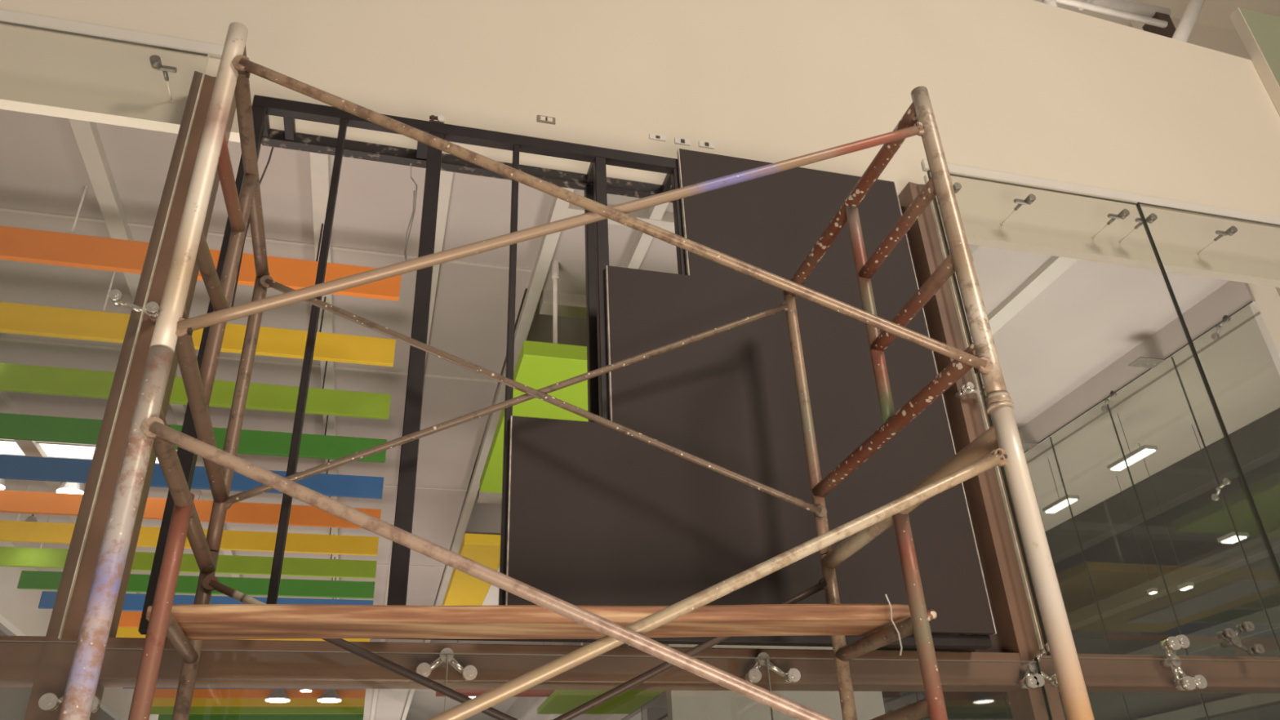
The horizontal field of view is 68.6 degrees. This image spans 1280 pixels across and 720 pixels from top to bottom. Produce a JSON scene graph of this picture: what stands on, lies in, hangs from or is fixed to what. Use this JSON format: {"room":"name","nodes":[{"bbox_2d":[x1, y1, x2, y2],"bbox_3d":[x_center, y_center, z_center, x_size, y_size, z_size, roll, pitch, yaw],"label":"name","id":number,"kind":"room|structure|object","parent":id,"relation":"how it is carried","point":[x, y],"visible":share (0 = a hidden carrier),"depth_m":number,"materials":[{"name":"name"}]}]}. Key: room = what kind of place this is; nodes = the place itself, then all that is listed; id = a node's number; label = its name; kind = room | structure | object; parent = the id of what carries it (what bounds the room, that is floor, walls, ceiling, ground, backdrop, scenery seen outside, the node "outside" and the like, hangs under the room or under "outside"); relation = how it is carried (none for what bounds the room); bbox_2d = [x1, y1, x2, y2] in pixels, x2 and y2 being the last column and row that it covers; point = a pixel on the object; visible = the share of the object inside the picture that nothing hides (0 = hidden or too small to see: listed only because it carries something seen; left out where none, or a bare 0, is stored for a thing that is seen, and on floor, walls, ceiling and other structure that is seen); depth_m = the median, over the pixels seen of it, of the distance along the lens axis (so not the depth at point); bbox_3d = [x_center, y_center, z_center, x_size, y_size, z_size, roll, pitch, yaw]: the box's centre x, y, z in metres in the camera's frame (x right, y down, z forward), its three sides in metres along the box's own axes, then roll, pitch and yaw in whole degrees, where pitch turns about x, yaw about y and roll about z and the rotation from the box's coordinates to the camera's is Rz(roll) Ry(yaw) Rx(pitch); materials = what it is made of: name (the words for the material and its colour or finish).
{"room":"building atrium under construction","nodes":[
{"label":"building atrium under construction","id":0,"kind":"room"},
{"bbox_2d":[0,629,115,719],"bbox_3d":[-13.748,12.511,23.774,0.150,5.950,51.000,5,-30,-14],"label":"wall","id":1,"kind":"structure","parent":0,"point":[14,701],"depth_m":17.04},
{"bbox_2d":[0,541,159,719],"bbox_3d":[-13.558,9.538,25.549,0.150,1.050,51.000,5,-30,-14],"label":"wall","id":2,"kind":"structure","parent":0,"point":[20,613],"depth_m":16.20,"materials":[{"name":"white paint"}]},
{"bbox_2d":[0,337,498,382],"bbox_3d":[-5.179,-0.074,10.230,7.260,0.015,0.035,5,-30,-14],"label":"trim","id":3,"kind":"structure","parent":2,"relation":"attached to","point":[1,339],"depth_m":10.51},
{"bbox_2d":[0,206,531,271],"bbox_3d":[-4.567,-1.209,8.265,7.260,0.015,0.035,5,-30,-14],"label":"trim","id":4,"kind":"structure","parent":2,"relation":"attached to","point":[5,209],"depth_m":8.59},
{"bbox_2d":[400,288,586,719],"bbox_3d":[-5.323,9.977,30.165,4.500,0.100,47.150,5,-30,-14],"label":"wall","id":5,"kind":"structure","parent":0,"point":[424,704],"depth_m":17.96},
{"bbox_2d":[441,533,500,605],"bbox_3d":[-0.625,2.664,15.280,4.710,2.130,3.750,5,-30,-14],"label":"board","id":6,"kind":"object","parent":5,"relation":"hanging from","point":[464,588],"visible":0.13,"depth_m":13.79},
{"bbox_2d":[482,566,499,605],"bbox_3d":[-1.736,3.321,14.136,0.940,0.030,2.850,5,-30,-14],"label":"board","id":7,"kind":"object","parent":6,"relation":"attached to","point":[491,597],"visible":0.2,"depth_m":14.79,"materials":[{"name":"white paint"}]},
{"bbox_2d":[435,640,555,697],"bbox_3d":[-3.703,8.044,24.975,3.300,1.750,0.060,5,-30,-14],"label":"ceiling baffle","id":8,"kind":"structure","parent":5,"relation":"hanging from","point":[468,692],"depth_m":24.69,"materials":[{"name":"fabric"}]},
{"bbox_2d":[505,642,591,719],"bbox_3d":[-3.249,10.587,30.459,0.060,0.850,47.150,5,-30,-14],"label":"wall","id":9,"kind":"structure","parent":0,"point":[522,705],"depth_m":33.20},
{"bbox_2d":[0,109,1228,719],"bbox_3d":[-6.824,9.808,27.792,14.600,0.100,50.500,5,-30,-14],"label":"ceiling","id":10,"kind":"structure","parent":0,"point":[42,168],"depth_m":9.78,"materials":[{"name":"paint"}]},
{"bbox_2d":[0,391,141,611],"bbox_3d":[-12.269,9.376,26.344,0.200,0.100,50.300,5,-30,-14],"label":"ceiling beam","id":11,"kind":"structure","parent":10,"relation":"attached to","point":[29,448],"depth_m":11.92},
{"bbox_2d":[56,481,84,493],"bbox_3d":[-7.511,1.563,12.484,0.355,0.462,0.355,5,-30,-14],"label":"lamp","id":12,"kind":"object","parent":10,"relation":"hanging from","point":[65,487],"visible":0.45,"depth_m":12.30,"materials":[{"name":"metal"}]},
{"bbox_2d":[0,438,177,462],"bbox_3d":[-7.437,1.061,12.019,3.100,0.050,1.000,5,-30,-14],"label":"skylight","id":13,"kind":"object","parent":10,"relation":"attached to","point":[9,446],"visible":0.12,"depth_m":12.19,"materials":[{"name":"white"}]},
{"bbox_2d":[68,118,242,577],"bbox_3d":[-10.378,9.556,26.829,0.140,0.100,50.300,5,-30,-14],"label":"ceiling beam","id":14,"kind":"structure","parent":10,"relation":"attached to","point":[86,133],"depth_m":7.80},
{"bbox_2d":[0,515,377,578],"bbox_3d":[-6.873,2.909,14.589,5.400,0.800,0.060,5,-30,-14],"label":"ceiling baffle","id":15,"kind":"structure","parent":10,"relation":"hanging from","point":[17,557],"depth_m":14.59,"materials":[{"name":"fabric"}]},
{"bbox_2d":[0,486,378,555],"bbox_3d":[-6.562,2.333,13.593,5.400,0.800,0.060,5,-30,-14],"label":"ceiling baffle","id":16,"kind":"structure","parent":10,"relation":"hanging from","point":[17,531],"depth_m":13.64,"materials":[{"name":"yellow fabric"}]},
{"bbox_2d":[0,453,381,528],"bbox_3d":[-6.252,1.758,12.596,5.400,0.800,0.060,5,-30,-14],"label":"ceiling baffle","id":17,"kind":"structure","parent":10,"relation":"hanging from","point":[11,501],"depth_m":12.56,"materials":[{"name":"orange fabric"}]},
{"bbox_2d":[0,454,383,498],"bbox_3d":[-5.941,1.183,11.599,5.400,0.800,0.060,5,-30,-14],"label":"ceiling baffle","id":18,"kind":"structure","parent":10,"relation":"hanging from","point":[11,467],"depth_m":11.52,"materials":[{"name":"blue fabric"}]},
{"bbox_2d":[0,413,386,462],"bbox_3d":[-5.630,0.608,10.602,5.400,0.800,0.060,5,-30,-14],"label":"ceiling baffle","id":19,"kind":"structure","parent":10,"relation":"hanging from","point":[12,426],"depth_m":10.71,"materials":[{"name":"green fabric"}]},
{"bbox_2d":[0,360,391,419],"bbox_3d":[-5.320,0.032,9.606,5.400,0.800,0.060,5,-30,-14],"label":"ceiling baffle","id":20,"kind":"structure","parent":10,"relation":"hanging from","point":[20,378],"depth_m":9.70,"materials":[{"name":"fabric"}]},
{"bbox_2d":[17,543,374,598],"bbox_3d":[-7.184,3.484,15.586,5.400,0.800,0.060,5,-30,-14],"label":"ceiling baffle","id":21,"kind":"structure","parent":10,"relation":"hanging from","point":[28,580],"depth_m":15.61,"materials":[{"name":"green fabric"}]},
{"bbox_2d":[0,271,395,366],"bbox_3d":[-5.009,-0.543,8.609,5.400,0.800,0.060,5,-30,-14],"label":"ceiling baffle","id":22,"kind":"structure","parent":10,"relation":"hanging from","point":[15,318],"depth_m":8.72,"materials":[{"name":"yellow fabric"}]},
{"bbox_2d":[0,184,401,301],"bbox_3d":[-4.699,-1.118,7.612,5.400,0.800,0.060,5,-30,-14],"label":"ceiling baffle","id":23,"kind":"structure","parent":10,"relation":"hanging from","point":[16,244],"depth_m":7.59,"materials":[{"name":"orange fabric"}]},
{"bbox_2d":[37,573,373,611],"bbox_3d":[-7.494,4.059,16.583,5.400,0.800,0.060,5,-30,-14],"label":"ceiling baffle","id":24,"kind":"structure","parent":10,"relation":"hanging from","point":[132,602],"depth_m":16.41,"materials":[{"name":"blue fabric"}]},
{"bbox_2d":[118,597,336,627],"bbox_3d":[-7.805,4.635,17.579,5.400,0.800,0.060,5,-30,-14],"label":"ceiling baffle","id":25,"kind":"structure","parent":10,"relation":"hanging from","point":[127,619],"depth_m":17.05,"materials":[{"name":"orange fabric"}]},
{"bbox_2d":[115,626,369,641],"bbox_3d":[-8.116,5.210,18.576,5.400,0.800,0.060,5,-30,-14],"label":"ceiling baffle","id":26,"kind":"structure","parent":10,"relation":"hanging from","point":[122,632],"depth_m":18.05,"materials":[{"name":"yellow fabric"}]},
{"bbox_2d":[132,688,365,698],"bbox_3d":[-9.645,8.042,23.483,5.400,0.800,0.060,5,-30,-14],"label":"ceiling baffle","id":27,"kind":"structure","parent":10,"relation":"hanging from","point":[159,693],"depth_m":23.30,"materials":[{"name":"orange fabric"}]},
{"bbox_2d":[231,146,273,306],"bbox_3d":[-2.833,-1.062,6.905,0.097,1.750,0.014,5,-30,-14],"label":"wire","id":28,"kind":"object","parent":10,"relation":"hanging from","point":[272,148],"visible":0.48,"depth_m":6.74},
{"bbox_2d":[150,703,364,714],"bbox_3d":[-10.266,9.192,25.476,5.400,0.800,0.060,5,-30,-14],"label":"ceiling baffle","id":29,"kind":"object","parent":10,"relation":"hanging from","point":[155,709],"depth_m":25.31,"materials":[{"name":"fabric"}]},
{"bbox_2d":[151,697,364,706],"bbox_3d":[-9.955,8.617,24.480,5.400,0.800,0.060,5,-30,-14],"label":"ceiling baffle","id":30,"kind":"object","parent":10,"relation":"hanging from","point":[233,702],"depth_m":24.31,"materials":[{"name":"yellow fabric"}]},
{"bbox_2d":[157,713,364,719],"bbox_3d":[-10.577,9.768,26.473,5.400,0.800,0.060,5,-30,-14],"label":"ceiling baffle","id":31,"kind":"object","parent":10,"relation":"hanging from","point":[161,717],"depth_m":26.34,"materials":[{"name":"green fabric"}]},
{"bbox_2d":[264,688,290,702],"bbox_3d":[-8.861,7.892,23.120,0.584,0.962,0.584,5,-30,-14],"label":"lamp","id":32,"kind":"object","parent":10,"relation":"hanging from","point":[277,695],"visible":0.91,"depth_m":22.80,"materials":[{"name":"metal"}]},
{"bbox_2d":[309,151,340,599],"bbox_3d":[-8.719,9.714,27.255,0.140,0.100,50.300,5,-30,-14],"label":"ceiling beam","id":33,"kind":"structure","parent":10,"relation":"attached to","point":[319,162],"depth_m":8.45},
{"bbox_2d":[369,170,453,719],"bbox_3d":[-7.755,9.797,27.507,0.120,0.080,50.300,5,-30,-14],"label":"ceiling beam","id":34,"kind":"structure","parent":10,"relation":"attached to","point":[446,177],"depth_m":8.51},
{"bbox_2d":[400,186,573,719],"bbox_3d":[-6.780,9.908,27.747,0.120,0.120,50.300,5,-30,-14],"label":"ceiling beam","id":35,"kind":"structure","parent":10,"relation":"attached to","point":[559,208],"depth_m":10.29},
{"bbox_2d":[476,486,502,504],"bbox_3d":[-0.511,2.223,14.679,4.010,0.160,0.260,5,-30,-14],"label":"cross beam","id":36,"kind":"structure","parent":10,"relation":"attached to","point":[482,497],"depth_m":14.13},
{"bbox_2d":[539,290,586,319],"bbox_3d":[0.928,-0.415,10.049,4.010,0.180,0.220,5,-30,-14],"label":"cross beam","id":37,"kind":"structure","parent":10,"relation":"attached to","point":[569,304],"depth_m":9.53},
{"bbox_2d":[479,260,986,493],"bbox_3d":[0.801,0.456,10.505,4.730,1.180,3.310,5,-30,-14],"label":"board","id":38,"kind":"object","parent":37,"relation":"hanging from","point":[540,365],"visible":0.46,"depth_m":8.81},
{"bbox_2d":[537,642,664,714],"bbox_3d":[-0.956,7.953,23.695,2.550,1.180,4.400,5,-30,-14],"label":"board","id":39,"kind":"object","parent":10,"relation":"hanging from","point":[560,701],"visible":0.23,"depth_m":23.66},
{"bbox_2d":[623,202,668,269],"bbox_3d":[0.174,-1.376,8.293,0.110,0.100,3.250,5,-30,-14],"label":"ceiling beam","id":40,"kind":"structure","parent":10,"relation":"attached to","point":[642,242],"depth_m":8.73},
{"bbox_2d":[564,203,973,263],"bbox_3d":[1.253,-1.173,8.781,4.150,0.148,0.140,5,-30,-14],"label":"cross beam","id":41,"kind":"structure","parent":10,"relation":"attached to","point":[667,222],"depth_m":8.40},
{"bbox_2d":[546,256,1077,719],"bbox_3d":[-1.911,10.350,29.010,0.220,0.070,50.300,5,-30,-14],"label":"ceiling beam","id":42,"kind":"structure","parent":10,"relation":"attached to","point":[1055,266],"depth_m":9.79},
{"bbox_2d":[0,0,1279,287],"bbox_3d":[-1.342,-2.194,4.830,14.400,2.956,0.060,5,-30,-14],"label":"wall","id":43,"kind":"structure","parent":0,"point":[1031,88],"depth_m":5.01,"materials":[{"name":"white paint"}]},
{"bbox_2d":[38,693,101,713],"bbox_3d":[-1.609,0.967,2.667,0.153,0.081,0.108,5,-30,-14],"label":"spider","id":44,"kind":"object","parent":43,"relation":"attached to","point":[50,702],"visible":0.42,"depth_m":2.61,"materials":[{"name":"silver metal"}]},
{"bbox_2d":[0,8,223,57],"bbox_3d":[-5.000,-1.663,3.335,6.700,0.063,0.022,5,-30,-14],"label":"trim","id":45,"kind":"structure","parent":43,"relation":"attached to","point":[213,50],"depth_m":4.02,"materials":[{"name":"white paint"}]},
{"bbox_2d":[23,71,235,719],"bbox_3d":[-1.695,0.876,2.832,0.157,4.690,0.130,5,-30,-14],"label":"column","id":46,"kind":"structure","parent":43,"relation":"attached to","point":[54,666],"depth_m":3.12,"materials":[{"name":"brown paint"}]},
{"bbox_2d":[0,635,1279,693],"bbox_3d":[-0.871,0.986,3.028,15.000,0.123,0.130,5,-30,-14],"label":"horizontal beam","id":47,"kind":"structure","parent":46,"relation":"attached to","point":[19,661],"depth_m":3.15,"materials":[{"name":"brown paint"}]},
{"bbox_2d":[137,94,991,652],"bbox_3d":[-0.160,0.047,3.697,2.850,2.130,0.232,5,-30,-14],"label":"steel frame","id":48,"kind":"object","parent":47,"relation":"on","point":[595,184],"visible":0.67,"depth_m":3.70,"materials":[{"name":"metal"}]},
{"bbox_2d":[108,288,159,324],"bbox_3d":[-1.762,-0.182,3.283,0.166,0.077,0.108,5,-30,-14],"label":"spider","id":49,"kind":"object","parent":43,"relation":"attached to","point":[152,308],"visible":0.94,"depth_m":3.25,"materials":[{"name":"silver metal"}]},
{"bbox_2d":[415,648,477,682],"bbox_3d":[-0.615,0.971,2.975,0.190,0.106,0.108,5,-30,-14],"label":"spider","id":50,"kind":"object","parent":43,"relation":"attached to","point":[469,673],"visible":0.9,"depth_m":2.95,"materials":[{"name":"silver metal"}]},
{"bbox_2d":[505,415,996,635],"bbox_3d":[0.421,0.606,3.403,1.800,0.732,0.020,5,-30,-14],"label":"panel","id":51,"kind":"object","parent":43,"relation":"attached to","point":[598,514],"visible":0.81,"depth_m":3.37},
{"bbox_2d":[744,652,800,684],"bbox_3d":[0.446,1.071,3.247,0.192,0.108,0.108,5,-30,-14],"label":"spider","id":52,"kind":"object","parent":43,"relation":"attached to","point":[753,675],"visible":0.98,"depth_m":3.22,"materials":[{"name":"silver metal"}]},
{"bbox_2d":[605,265,955,449],"bbox_3d":[0.568,-0.004,3.801,1.432,0.706,0.020,5,-30,-14],"label":"panel","id":53,"kind":"object","parent":43,"relation":"attached to","point":[740,380],"visible":0.67,"depth_m":3.76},
{"bbox_2d":[676,148,919,301],"bbox_3d":[0.706,-0.595,4.185,1.083,0.689,0.020,5,-30,-14],"label":"panel","id":54,"kind":"object","parent":43,"relation":"attached to","point":[771,223],"visible":0.79,"depth_m":4.16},
{"bbox_2d":[897,182,1065,719],"bbox_3d":[1.437,1.175,3.636,0.264,4.690,0.130,5,-30,-14],"label":"column","id":55,"kind":"structure","parent":43,"relation":"attached to","point":[1010,608],"depth_m":3.91,"materials":[{"name":"metal"}]},
{"bbox_2d":[1019,642,1058,689],"bbox_3d":[1.487,1.152,3.525,0.173,0.174,0.108,5,-30,-14],"label":"spider","id":56,"kind":"object","parent":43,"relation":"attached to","point":[1031,681],"visible":0.8,"depth_m":3.50,"materials":[{"name":"silver metal"}]},
{"bbox_2d":[921,159,1279,226],"bbox_3d":[3.584,-0.845,5.538,4.300,0.063,0.022,5,-30,-14],"label":"trim","id":57,"kind":"structure","parent":43,"relation":"attached to","point":[953,168],"depth_m":5.27,"materials":[{"name":"white paint"}]},
{"bbox_2d":[1159,634,1207,691],"bbox_3d":[2.123,1.199,3.696,0.119,0.212,0.108,5,-30,-14],"label":"spider","id":58,"kind":"object","parent":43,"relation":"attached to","point":[1171,644],"visible":0.99,"depth_m":3.68,"materials":[{"name":"silver metal"}]},
{"bbox_2d":[1229,7,1279,115],"bbox_3d":[5.168,-1.563,6.410,1.945,1.856,0.078,5,-30,-14],"label":"beam","id":59,"kind":"structure","parent":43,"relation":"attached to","point":[1259,32],"depth_m":6.46,"materials":[{"name":"white paint"}]},
{"bbox_2d":[646,706,667,719],"bbox_3d":[1.529,13.816,28.500,2.400,7.000,0.200,5,-30,-14],"label":"wall","id":60,"kind":"structure","parent":0,"point":[653,713],"depth_m":29.61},
{"bbox_2d":[664,644,884,719],"bbox_3d":[1.883,5.756,11.736,3.000,4.600,0.200,5,-30,-14],"label":"wall partition","id":61,"kind":"structure","parent":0,"point":[681,704],"depth_m":12.22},
{"bbox_2d":[605,280,1259,719],"bbox_3d":[-0.001,11.059,30.153,0.240,0.350,48.900,5,-30,-14],"label":"ceiling beam","id":62,"kind":"structure","parent":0,"point":[1233,295],"depth_m":11.06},
{"bbox_2d":[621,301,1252,719],"bbox_3d":[-0.114,11.203,30.035,0.010,0.014,48.900,5,-30,-14],"label":"trim","id":63,"kind":"structure","parent":62,"relation":"attached to","point":[1251,302],"depth_m":11.03,"materials":[{"name":"grey metal"}]},
{"bbox_2d":[1049,436,1130,719],"bbox_3d":[5.687,3.615,10.305,0.020,6.565,1.090,5,-30,-14],"label":"window","id":64,"kind":"structure","parent":62,"relation":"in","point":[1051,442],"depth_m":11.52,"materials":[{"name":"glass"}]},
{"bbox_2d":[1128,356,1165,368],"bbox_3d":[5.755,0.035,10.647,0.340,0.030,0.200,5,-30,-14],"label":"plate","id":65,"kind":"object","parent":62,"relation":"attached to","point":[1141,362],"visible":1,"depth_m":10.63,"materials":[{"name":"metal"}]},
{"bbox_2d":[1106,404,1209,719],"bbox_3d":[5.971,3.089,9.393,0.020,6.565,1.090,5,-30,-14],"label":"window","id":66,"kind":"structure","parent":62,"relation":"in","point":[1108,406],"depth_m":10.58,"materials":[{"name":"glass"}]},
{"bbox_2d":[1170,356,1279,653],"bbox_3d":[6.255,2.562,8.482,0.020,6.565,1.090,5,-30,-14],"label":"window","id":67,"kind":"structure","parent":62,"relation":"in","point":[1172,359],"depth_m":9.64,"materials":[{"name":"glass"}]},
{"bbox_2d":[648,311,1279,707],"bbox_3d":[4.680,5.030,19.484,2.400,0.070,25.000,5,-30,-14],"label":"ceiling","id":68,"kind":"structure","parent":0,"point":[1241,367],"depth_m":12.06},
{"bbox_2d":[1042,457,1079,513],"bbox_3d":[5.639,1.656,12.761,0.182,0.715,0.540,5,-30,-14],"label":"lamp","id":69,"kind":"object","parent":68,"relation":"hanging from","point":[1061,503],"visible":0.95,"depth_m":12.56,"materials":[{"name":"metal"}]},
{"bbox_2d":[1045,498,1077,513],"bbox_3d":[5.654,1.961,12.590,0.130,0.015,0.500,5,-30,-14],"label":"diffuser","id":70,"kind":"object","parent":69,"relation":"attached to","point":[1060,504],"depth_m":12.58,"materials":[{"name":"white"}]},
{"bbox_2d":[1106,413,1157,471],"bbox_3d":[6.002,0.950,11.607,0.182,0.645,0.660,5,-30,-14],"label":"lamp","id":71,"kind":"object","parent":68,"relation":"hanging from","point":[1140,453],"visible":1,"depth_m":11.40,"materials":[{"name":"metal"}]},
{"bbox_2d":[1111,448,1155,471],"bbox_3d":[6.016,1.224,11.453,0.130,0.015,0.620,5,-30,-14],"label":"diffuser","id":72,"kind":"object","parent":71,"relation":"attached to","point":[1137,455],"depth_m":11.42,"materials":[{"name":"white"}]},
{"bbox_2d":[1044,407,1279,564],"bbox_3d":[5.794,5.244,19.409,0.250,0.470,25.500,5,-30,-14],"label":"beam","id":73,"kind":"structure","parent":68,"relation":"attached to","point":[1255,444],"depth_m":13.37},
{"bbox_2d":[1191,424,1249,543],"bbox_3d":[7.196,1.519,11.794,0.224,1.555,0.260,5,-30,-14],"label":"lamp","id":74,"kind":"object","parent":68,"relation":"hanging from","point":[1230,538],"visible":0.99,"depth_m":11.41,"materials":[{"name":"metal"}]},
{"bbox_2d":[875,457,1279,719],"bbox_3d":[4.894,10.026,22.049,0.200,7.000,36.000,5,-30,-14],"label":"wall","id":75,"kind":"structure","parent":0,"point":[1115,565],"depth_m":13.50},
{"bbox_2d":[881,528,1279,700],"bbox_3d":[5.846,6.319,18.805,0.250,0.200,25.500,5,-30,-14],"label":"beam","id":76,"kind":"structure","parent":75,"relation":"attached to","point":[1232,558],"depth_m":13.14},
{"bbox_2d":[920,604,1279,719],"bbox_3d":[5.884,7.081,18.376,0.250,0.250,25.500,5,-30,-14],"label":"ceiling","id":77,"kind":"structure","parent":75,"relation":"attached to","point":[1204,641],"depth_m":12.68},
{"bbox_2d":[1134,693,1279,719],"bbox_3d":[5.920,7.817,17.963,0.250,0.160,25.500,5,-30,-14],"label":"beam","id":78,"kind":"structure","parent":75,"relation":"attached to","point":[1249,701],"depth_m":12.22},
{"bbox_2d":[1033,0,1279,31],"bbox_3d":[0.628,-4.708,13.437,25.000,0.200,10.400,5,-30,-14],"label":"ceiling","id":79,"kind":"structure","parent":0,"point":[1214,13],"depth_m":13.37,"materials":[{"name":"white paint"}]},
{"bbox_2d":[1172,0,1204,42],"bbox_3d":[7.007,-4.488,11.830,1.785,2.397,0.170,5,-30,-14],"label":"post","id":80,"kind":"object","parent":79,"relation":"attached to","point":[1186,24],"visible":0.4,"depth_m":11.47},
{"bbox_2d":[1080,0,1170,17],"bbox_3d":[5.154,-4.401,11.322,2.946,0.259,0.149,5,-30,-14],"label":"tube","id":81,"kind":"object","parent":80,"relation":"attached to","point":[1139,8],"visible":0.56,"depth_m":11.51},
{"bbox_2d":[1041,0,1057,6],"bbox_3d":[4.815,-4.368,11.137,0.179,1.006,0.139,5,-30,-14],"label":"strut","id":82,"kind":"object","parent":81,"relation":"attached to","point":[1052,2],"visible":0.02,"depth_m":10.96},
{"bbox_2d":[1055,0,1168,28],"bbox_3d":[5.076,-4.230,11.079,2.702,0.160,0.080,5,-30,-14],"label":"tube","id":83,"kind":"object","parent":82,"relation":"attached to","point":[1077,3],"visible":1,"depth_m":11.20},
{"bbox_2d":[1142,12,1175,38],"bbox_3d":[6.447,-4.041,11.607,0.200,0.450,0.250,5,-30,-14],"label":"bracket","id":84,"kind":"object","parent":80,"relation":"attached to","point":[1168,32],"visible":0.5,"depth_m":11.55,"materials":[{"name":"brown metal"}]},
{"bbox_2d":[1130,17,1251,60],"bbox_3d":[10.224,-2.496,12.999,6.300,4.900,0.200,5,-30,-14],"label":"wall","id":85,"kind":"structure","parent":0,"point":[1225,41],"depth_m":13.49,"materials":[{"name":"white paint"}]},
{"bbox_2d":[1247,283,1279,357],"bbox_3d":[6.951,2.151,8.071,1.000,6.860,0.250,5,-30,-14],"label":"wall pillar","id":86,"kind":"structure","parent":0,"point":[1267,298],"depth_m":9.43,"materials":[{"name":"white paint"}]},
{"bbox_3d":[-2.571,12.959,19.345,23.000,0.120,64.200,5,-30,-14],"label":"floor","id":87,"kind":"structure","parent":0,"visible":0},
{"bbox_2d":[0,640,76,643],"bbox_3d":[-4.546,1.543,1.387,6.202,2.317,0.016,5,-30,-14],"label":"window","id":88,"kind":"structure","parent":87,"relation":"on","point":[0,641],"depth_m":2.69,"materials":[{"name":"clear glass"}]},
{"bbox_2d":[0,20,209,639],"bbox_3d":[-4.681,-0.507,2.528,6.130,2.367,0.016,5,-30,-14],"label":"window","id":89,"kind":"structure","parent":88,"relation":"on","point":[1,22],"depth_m":3.30,"materials":[{"name":"clear glass"}]},
{"bbox_2d":[149,54,177,102],"bbox_3d":[-1.949,-1.150,3.864,0.092,0.040,0.232,5,-30,-14],"label":"glass clip","id":90,"kind":"object","parent":89,"relation":"attached to","point":[155,60],"visible":1,"depth_m":3.80,"materials":[{"name":"metal"}]},
{"bbox_2d":[57,346,218,719],"bbox_3d":[-1.103,1.401,1.800,0.076,2.715,1.026,5,-30,-14],"label":"scaffold section","id":91,"kind":"object","parent":87,"relation":"on","point":[78,698],"visible":0.9,"depth_m":2.01,"materials":[{"name":"brown metal"}]},
{"bbox_2d":[149,22,269,552],"bbox_3d":[-1.179,-0.162,2.678,0.076,1.145,1.026,5,-30,-14],"label":"scaffold section","id":92,"kind":"object","parent":91,"relation":"on","point":[191,245],"visible":0.97,"depth_m":2.52,"materials":[{"name":"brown metal"}]},
{"bbox_2d":[225,275,826,518],"bbox_3d":[-0.348,0.111,3.257,1.970,0.898,0.048,3,-30,-10],"label":"brace","id":93,"kind":"object","parent":92,"relation":"attached to","point":[266,282],"visible":0.96,"depth_m":3.23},
{"bbox_2d":[175,55,993,374],"bbox_3d":[-0.081,-0.395,2.473,2.002,0.904,0.049,3,-30,-11],"label":"brace","id":94,"kind":"object","parent":92,"relation":"attached to","point":[598,211],"visible":1,"depth_m":2.44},
{"bbox_2d":[202,575,826,719],"bbox_3d":[-0.300,1.080,2.713,1.970,0.943,0.046,3,-30,-10],"label":"brace","id":95,"kind":"object","parent":91,"relation":"attached to","point":[210,583],"visible":0.74,"depth_m":2.73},
{"bbox_2d":[146,604,911,639],"bbox_3d":[-0.250,0.743,2.668,2.095,0.053,0.207,3,-30,-10],"label":"plank","id":96,"kind":"object","parent":91,"relation":"on","point":[197,621],"visible":0.88,"depth_m":2.60,"materials":[{"name":"brown wood"}]},
{"bbox_2d":[141,417,1008,719],"bbox_3d":[-0.034,0.567,1.932,2.002,0.929,0.050,3,-30,-11],"label":"brace","id":97,"kind":"object","parent":91,"relation":"attached to","point":[153,428],"visible":1,"depth_m":1.92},
{"bbox_2d":[105,648,448,711],"bbox_3d":[-1.054,1.883,2.279,1.028,2.300,0.016,5,-30,-14],"label":"window","id":98,"kind":"structure","parent":87,"relation":"on","point":[106,648],"depth_m":2.86,"materials":[{"name":"clear glass"}]},
{"bbox_2d":[444,653,773,719],"bbox_3d":[-0.035,1.980,2.540,1.081,2.300,0.016,5,-30,-14],"label":"window","id":99,"kind":"structure","parent":87,"relation":"on","point":[766,659],"depth_m":3.12,"materials":[{"name":"clear glass"}]},
{"bbox_2d":[767,657,1035,662],"bbox_3d":[1.006,2.079,2.808,1.077,2.300,0.011,5,-30,-14],"label":"window","id":100,"kind":"structure","parent":87,"relation":"on","point":[767,658],"depth_m":3.37,"materials":[{"name":"clear glass"}]},
{"bbox_2d":[819,404,1094,719],"bbox_3d":[0.839,1.520,2.156,0.081,2.690,1.011,6,-31,-16],"label":"scaffold section","id":101,"kind":"object","parent":87,"relation":"on","point":[1004,434],"visible":0.89,"depth_m":2.50,"materials":[{"name":"brown metal"}]},
{"bbox_2d":[782,85,1014,555],"bbox_3d":[0.762,-0.097,3.061,0.083,1.200,1.017,6,-31,-16],"label":"scaffold section","id":102,"kind":"object","parent":101,"relation":"on","point":[959,260],"visible":0.94,"depth_m":2.92,"materials":[{"name":"brown metal"}]},
{"bbox_2d":[1034,657,1279,719],"bbox_3d":[2.165,2.183,3.109,1.319,2.317,0.016,5,-30,-14],"label":"window","id":103,"kind":"structure","parent":87,"relation":"on","point":[1046,700],"depth_m":3.57,"materials":[{"name":"clear glass"}]},
{"bbox_2d":[923,169,1279,659],"bbox_3d":[2.086,0.145,4.274,1.269,2.363,0.039,5,-30,-14],"label":"glass panel","id":104,"kind":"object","parent":103,"relation":"on","point":[1239,472],"depth_m":4.21,"materials":[{"name":"clear glass"}]},
{"bbox_2d":[1217,621,1264,655],"bbox_3d":[2.425,1.140,3.824,0.160,0.130,0.108,5,-30,-14],"label":"spider","id":105,"kind":"object","parent":104,"relation":"attached to","point":[1228,637],"visible":1,"depth_m":3.81,"materials":[{"name":"metal"}]},
{"bbox_3d":[4.385,2.394,3.679,3.280,2.317,0.016,5,-30,-14],"label":"window","id":106,"kind":"structure","parent":87,"relation":"on","visible":0},
{"bbox_2d":[1137,201,1279,571],"bbox_3d":[4.285,0.344,4.831,3.280,2.373,0.016,5,-30,-14],"label":"window","id":107,"kind":"structure","parent":106,"relation":"on","point":[1142,203],"depth_m":4.79,"materials":[{"name":"clear glass"}]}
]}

